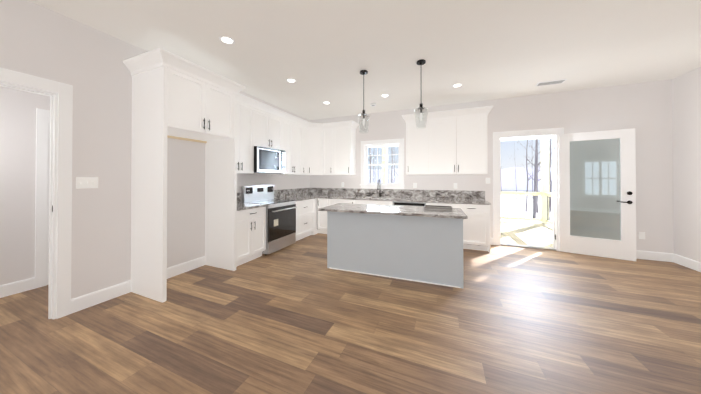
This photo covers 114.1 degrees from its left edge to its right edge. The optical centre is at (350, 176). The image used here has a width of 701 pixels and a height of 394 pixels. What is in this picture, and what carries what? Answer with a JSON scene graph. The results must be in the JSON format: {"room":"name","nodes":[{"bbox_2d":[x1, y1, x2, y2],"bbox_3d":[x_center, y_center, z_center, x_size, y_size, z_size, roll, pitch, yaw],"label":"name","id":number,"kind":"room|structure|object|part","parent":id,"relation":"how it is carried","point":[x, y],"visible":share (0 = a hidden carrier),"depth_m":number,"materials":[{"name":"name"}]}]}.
{"room":"kitchen","nodes":[
{"label":"kitchen","id":0,"kind":"room"},
{"bbox_2d":[0,86,49,284],"bbox_3d":[-3.777,-0.102,3.329,0.110,2.990,7.860,0,0,22],"label":"wall","id":1,"kind":"structure","parent":0,"point":[17,172],"depth_m":2.71,"materials":[{"name":"paint"}]},
{"bbox_2d":[0,277,34,297],"bbox_3d":[-4.568,1.309,1.244,0.016,0.140,3.420,0,0,22],"label":"baseboard","id":2,"kind":"structure","parent":1,"relation":"attached to","point":[20,286],"depth_m":2.70,"materials":[{"name":"white wood"}]},
{"bbox_2d":[35,108,49,288],"bbox_3d":[-3.770,0.273,3.321,0.129,2.240,1.025,0,0,22],"label":"door frame","id":3,"kind":"structure","parent":1,"relation":"attached to","point":[42,198],"depth_m":2.87,"materials":[{"name":"white wood"}]},
{"bbox_2d":[0,0,308,298],"bbox_3d":[-2.664,-0.105,2.868,0.110,2.990,7.860,0,0,22],"label":"wall","id":4,"kind":"structure","parent":0,"point":[84,60],"depth_m":2.52,"materials":[{"name":"paint"}]},
{"bbox_2d":[0,67,72,318],"bbox_3d":[-3.095,0.228,1.825,0.148,2.310,1.087,0,0,22],"label":"door frame","id":5,"kind":"structure","parent":4,"relation":"attached to","point":[60,206],"depth_m":2.22,"materials":[{"name":"white wood"}]},
{"bbox_2d":[76,177,97,188],"bbox_3d":[-2.786,0.067,2.409,0.016,0.116,0.160,0,0,22],"label":"switch plate","id":6,"kind":"object","parent":4,"relation":"attached to","point":[86,182],"visible":1,"depth_m":2.40,"materials":[{"name":"white plastic"}]},
{"bbox_2d":[71,256,204,313],"bbox_3d":[-2.562,1.321,2.940,0.016,0.140,1.394,0,0,22],"label":"baseboard","id":7,"kind":"structure","parent":4,"relation":"attached to","point":[89,299],"depth_m":2.60,"materials":[{"name":"white wood"}]},
{"bbox_2d":[254,146,285,172],"bbox_3d":[-1.681,-0.309,4.497,0.450,0.471,0.782,0,0,22],"label":"microwave","id":8,"kind":"object","parent":4,"relation":"attached to","point":[269,160],"visible":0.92,"depth_m":4.34,"materials":[{"name":"silver metal"}]},
{"bbox_2d":[274,188,317,200],"bbox_3d":[-1.271,0.416,5.235,0.644,0.219,0.888,0,0,22],"label":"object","id":9,"kind":"structure","parent":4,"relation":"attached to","point":[299,194],"depth_m":5.53,"materials":[{"name":"stone"}]},
{"bbox_2d":[237,193,266,210],"bbox_3d":[-1.867,0.406,3.800,0.641,0.219,0.624,0,0,22],"label":"countertop","id":10,"kind":"structure","parent":0,"point":[240,206],"depth_m":3.85,"materials":[{"name":"stone"}]},
{"bbox_2d":[0,233,700,393],"bbox_3d":[-0.012,1.412,1.604,8.560,0.060,7.970,0,0,22],"label":"floor","id":11,"kind":"structure","parent":0,"point":[298,317],"depth_m":2.02,"materials":[{"name":"brown wood"}]},
{"bbox_2d":[123,48,322,302],"bbox_3d":[-1.699,0.023,4.109,0.716,2.750,3.412,0,0,22],"label":"tall cabinet","id":12,"kind":"object","parent":11,"relation":"on","point":[152,131],"depth_m":2.70,"materials":[{"name":"white wood"}]},
{"bbox_2d":[167,68,488,261],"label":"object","id":13,"kind":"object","parent":12,"relation":"attached to","point":[193,103],"depth_m":4.54,"materials":[{"name":"white wood"}]},
{"bbox_2d":[203,118,475,230],"bbox_3d":[0.136,0.153,3.778,3.708,1.783,3.156,0,0,22],"label":"handle","id":14,"kind":"object","parent":12,"relation":"attached to","point":[294,171],"visible":0.75,"depth_m":3.82,"materials":[{"name":"black metal"}]},
{"bbox_2d":[242,185,296,254],"bbox_3d":[-1.540,0.788,4.432,0.707,1.225,0.782,0,0,22],"label":"range","id":15,"kind":"object","parent":11,"relation":"on","point":[280,223],"visible":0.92,"depth_m":4.30,"materials":[{"name":"silver metal"}]},
{"bbox_2d":[327,211,462,288],"bbox_3d":[0.639,0.954,3.456,1.868,0.880,0.681,0,0,20],"label":"kitchen island","id":16,"kind":"object","parent":11,"relation":"on","point":[429,250],"visible":0.83,"depth_m":3.10,"materials":[{"name":"paint"}]},
{"bbox_2d":[318,203,467,218],"bbox_3d":[0.593,0.496,3.420,2.000,0.034,0.800,0,0,20],"label":"island countertop","id":17,"kind":"structure","parent":16,"relation":"on","point":[456,213],"depth_m":3.19,"materials":[{"name":"stone"}]},
{"bbox_2d":[424,205,452,210],"bbox_3d":[1.291,0.460,3.360,0.380,0.035,0.260,0,0,20],"label":"tray","id":18,"kind":"object","parent":17,"relation":"on","point":[434,207],"visible":1,"depth_m":3.28,"materials":[{"name":"stone"}]},
{"bbox_2d":[319,106,492,252],"bbox_3d":[0.746,0.031,5.253,4.360,2.750,0.616,0,0,22],"label":"kitchen cabinets","id":19,"kind":"object","parent":11,"relation":"on","point":[477,111],"depth_m":4.79,"materials":[{"name":"white wood"}]},
{"bbox_2d":[394,202,425,206],"bbox_3d":[1.330,0.976,4.994,0.640,0.856,0.603,0,0,22],"label":"dishwasher","id":20,"kind":"object","parent":11,"relation":"on","point":[408,204],"visible":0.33,"depth_m":4.73,"materials":[{"name":"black metal"}]},
{"bbox_2d":[29,0,700,119],"bbox_3d":[0.022,-1.648,1.708,8.560,0.080,8.150,0,0,22],"label":"ceiling","id":21,"kind":"structure","parent":0,"point":[320,52],"depth_m":2.74,"materials":[{"name":"paint"}]},
{"bbox_2d":[219,36,234,43],"bbox_3d":[-1.447,-1.598,2.667,0.164,0.006,0.164,0,0,22],"label":"recessed light","id":22,"kind":"object","parent":21,"relation":"in","point":[227,40],"visible":1,"depth_m":2.65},
{"bbox_2d":[286,78,295,82],"bbox_3d":[-0.984,-1.591,3.774,0.164,0.006,0.164,0,0,22],"label":"recessed light","id":23,"kind":"object","parent":21,"relation":"in","point":[290,80],"visible":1,"depth_m":3.76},
{"bbox_2d":[357,70,369,132],"bbox_3d":[0.202,-1.131,3.459,0.192,0.929,0.192,0,0,22],"label":"pendant light","id":24,"kind":"object","parent":21,"relation":"hanging from","point":[363,73],"visible":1,"depth_m":3.44,"materials":[{"name":"clear glass"}]},
{"bbox_3d":[0.202,-0.805,3.457,0.192,0.279,0.192,0,0,22],"label":"lamp shade","id":25,"kind":"part","parent":24,"relation":"part of","materials":[{"name":"clear glass"}]},
{"bbox_2d":[414,59,427,128],"bbox_3d":[0.981,-1.133,3.158,0.192,0.929,0.192,0,0,22],"label":"pendant light","id":26,"kind":"object","parent":21,"relation":"hanging from","point":[421,62],"visible":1,"depth_m":3.14,"materials":[{"name":"clear glass"}]},
{"bbox_3d":[0.981,-0.807,3.156,0.192,0.279,0.192,0,0,22],"label":"lamp shade","id":27,"kind":"part","parent":26,"relation":"part of","materials":[{"name":"clear glass"}]},
{"bbox_2d":[535,79,566,85],"bbox_3d":[3.392,-1.588,3.857,0.380,0.010,0.160,0,0,22],"label":"ceiling vent","id":28,"kind":"object","parent":21,"relation":"in","point":[550,82],"visible":0.98,"depth_m":3.83,"materials":[{"name":"grey metal"}]},
{"bbox_2d":[305,188,490,204],"bbox_3d":[0.701,0.516,5.250,4.276,0.420,0.649,0,0,22],"label":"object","id":29,"kind":"structure","parent":0,"point":[442,196],"depth_m":5.17,"materials":[{"name":"stone"}]},
{"bbox_2d":[309,79,673,252],"bbox_3d":[1.525,-0.088,5.329,8.380,2.990,0.110,0,0,22],"label":"wall","id":30,"kind":"structure","parent":0,"point":[644,109],"depth_m":4.09,"materials":[{"name":"paint"}]},
{"bbox_2d":[360,138,404,188],"bbox_3d":[0.779,-0.296,5.620,1.120,1.200,0.165,0,0,22],"label":"window","id":31,"kind":"structure","parent":30,"relation":"in","point":[365,145],"depth_m":5.61,"materials":[{"name":"white wood"}]},
{"bbox_2d":[367,146,397,182],"bbox_3d":[0.799,-0.293,5.668,0.788,0.913,0.034,0,0,22],"label":"window panel","id":32,"kind":"object","parent":31,"relation":"attached to","point":[382,162],"visible":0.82,"depth_m":5.66,"materials":[{"name":"clear glass"}]},
{"bbox_2d":[493,128,563,250],"bbox_3d":[3.485,0.246,4.521,1.136,2.310,0.159,0,0,22],"label":"door frame","id":33,"kind":"structure","parent":30,"relation":"attached to","point":[554,133],"depth_m":4.51,"materials":[{"name":"white wood"}]},
{"bbox_2d":[558,128,635,260],"bbox_3d":[4.275,0.301,3.981,0.935,2.170,0.163,0,0,34],"label":"exterior door","id":34,"kind":"structure","parent":30,"relation":"in","point":[623,247],"depth_m":3.93,"materials":[{"name":"white metal"}]},
{"bbox_2d":[639,232,644,238],"bbox_3d":[4.935,1.001,3.846,0.072,0.116,0.008,0,0,22],"label":"electrical outlet","id":35,"kind":"object","parent":30,"relation":"attached to","point":[641,235],"visible":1,"depth_m":3.85,"materials":[{"name":"white plastic"}]},
{"bbox_2d":[636,250,672,261],"bbox_3d":[4.613,1.328,3.973,1.363,0.140,0.016,0,0,22],"label":"baseboard","id":36,"kind":"structure","parent":30,"relation":"attached to","point":[647,255],"depth_m":3.78,"materials":[{"name":"white wood"}]},
{"bbox_2d":[672,67,700,261],"bbox_3d":[3.864,-0.123,0.167,0.110,2.990,7.860,0,0,22],"label":"wall","id":37,"kind":"structure","parent":0,"point":[686,107],"depth_m":3.50,"materials":[{"name":"paint"}]},
{"bbox_2d":[673,253,700,271],"bbox_3d":[3.785,1.302,0.131,0.016,0.140,7.750,0,0,22],"label":"baseboard","id":38,"kind":"structure","parent":37,"relation":"attached to","point":[692,264],"depth_m":3.48,"materials":[{"name":"white wood"}]},
{"label":"outside","id":39,"kind":"structure","parent":0,"visible":0},
{"bbox_2d":[501,190,552,226],"bbox_3d":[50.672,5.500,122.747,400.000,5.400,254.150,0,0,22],"label":"ground","id":40,"kind":"structure","parent":39,"point":[516,209],"depth_m":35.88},
{"bbox_2d":[367,167,552,190],"bbox_3d":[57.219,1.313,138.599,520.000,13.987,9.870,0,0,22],"label":"tree","id":41,"kind":"object","parent":40,"relation":"on","point":[509,181],"depth_m":124.42,"materials":[{"name":"white plant"}]},
{"bbox_2d":[368,138,552,217],"bbox_3d":[9.934,-3.967,44.769,97.138,21.510,53.216,0,0,22],"label":"trees","id":42,"kind":"object","parent":40,"relation":"on","point":[535,172],"depth_m":24.83,"materials":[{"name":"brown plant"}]},
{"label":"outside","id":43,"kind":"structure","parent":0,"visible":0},
{"bbox_2d":[368,136,552,247],"bbox_3d":[2.512,0.119,7.202,7.580,3.300,4.010,0,0,22],"label":"deck","id":44,"kind":"object","parent":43,"point":[529,233],"visible":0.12,"depth_m":7.22,"materials":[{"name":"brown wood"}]}
]}

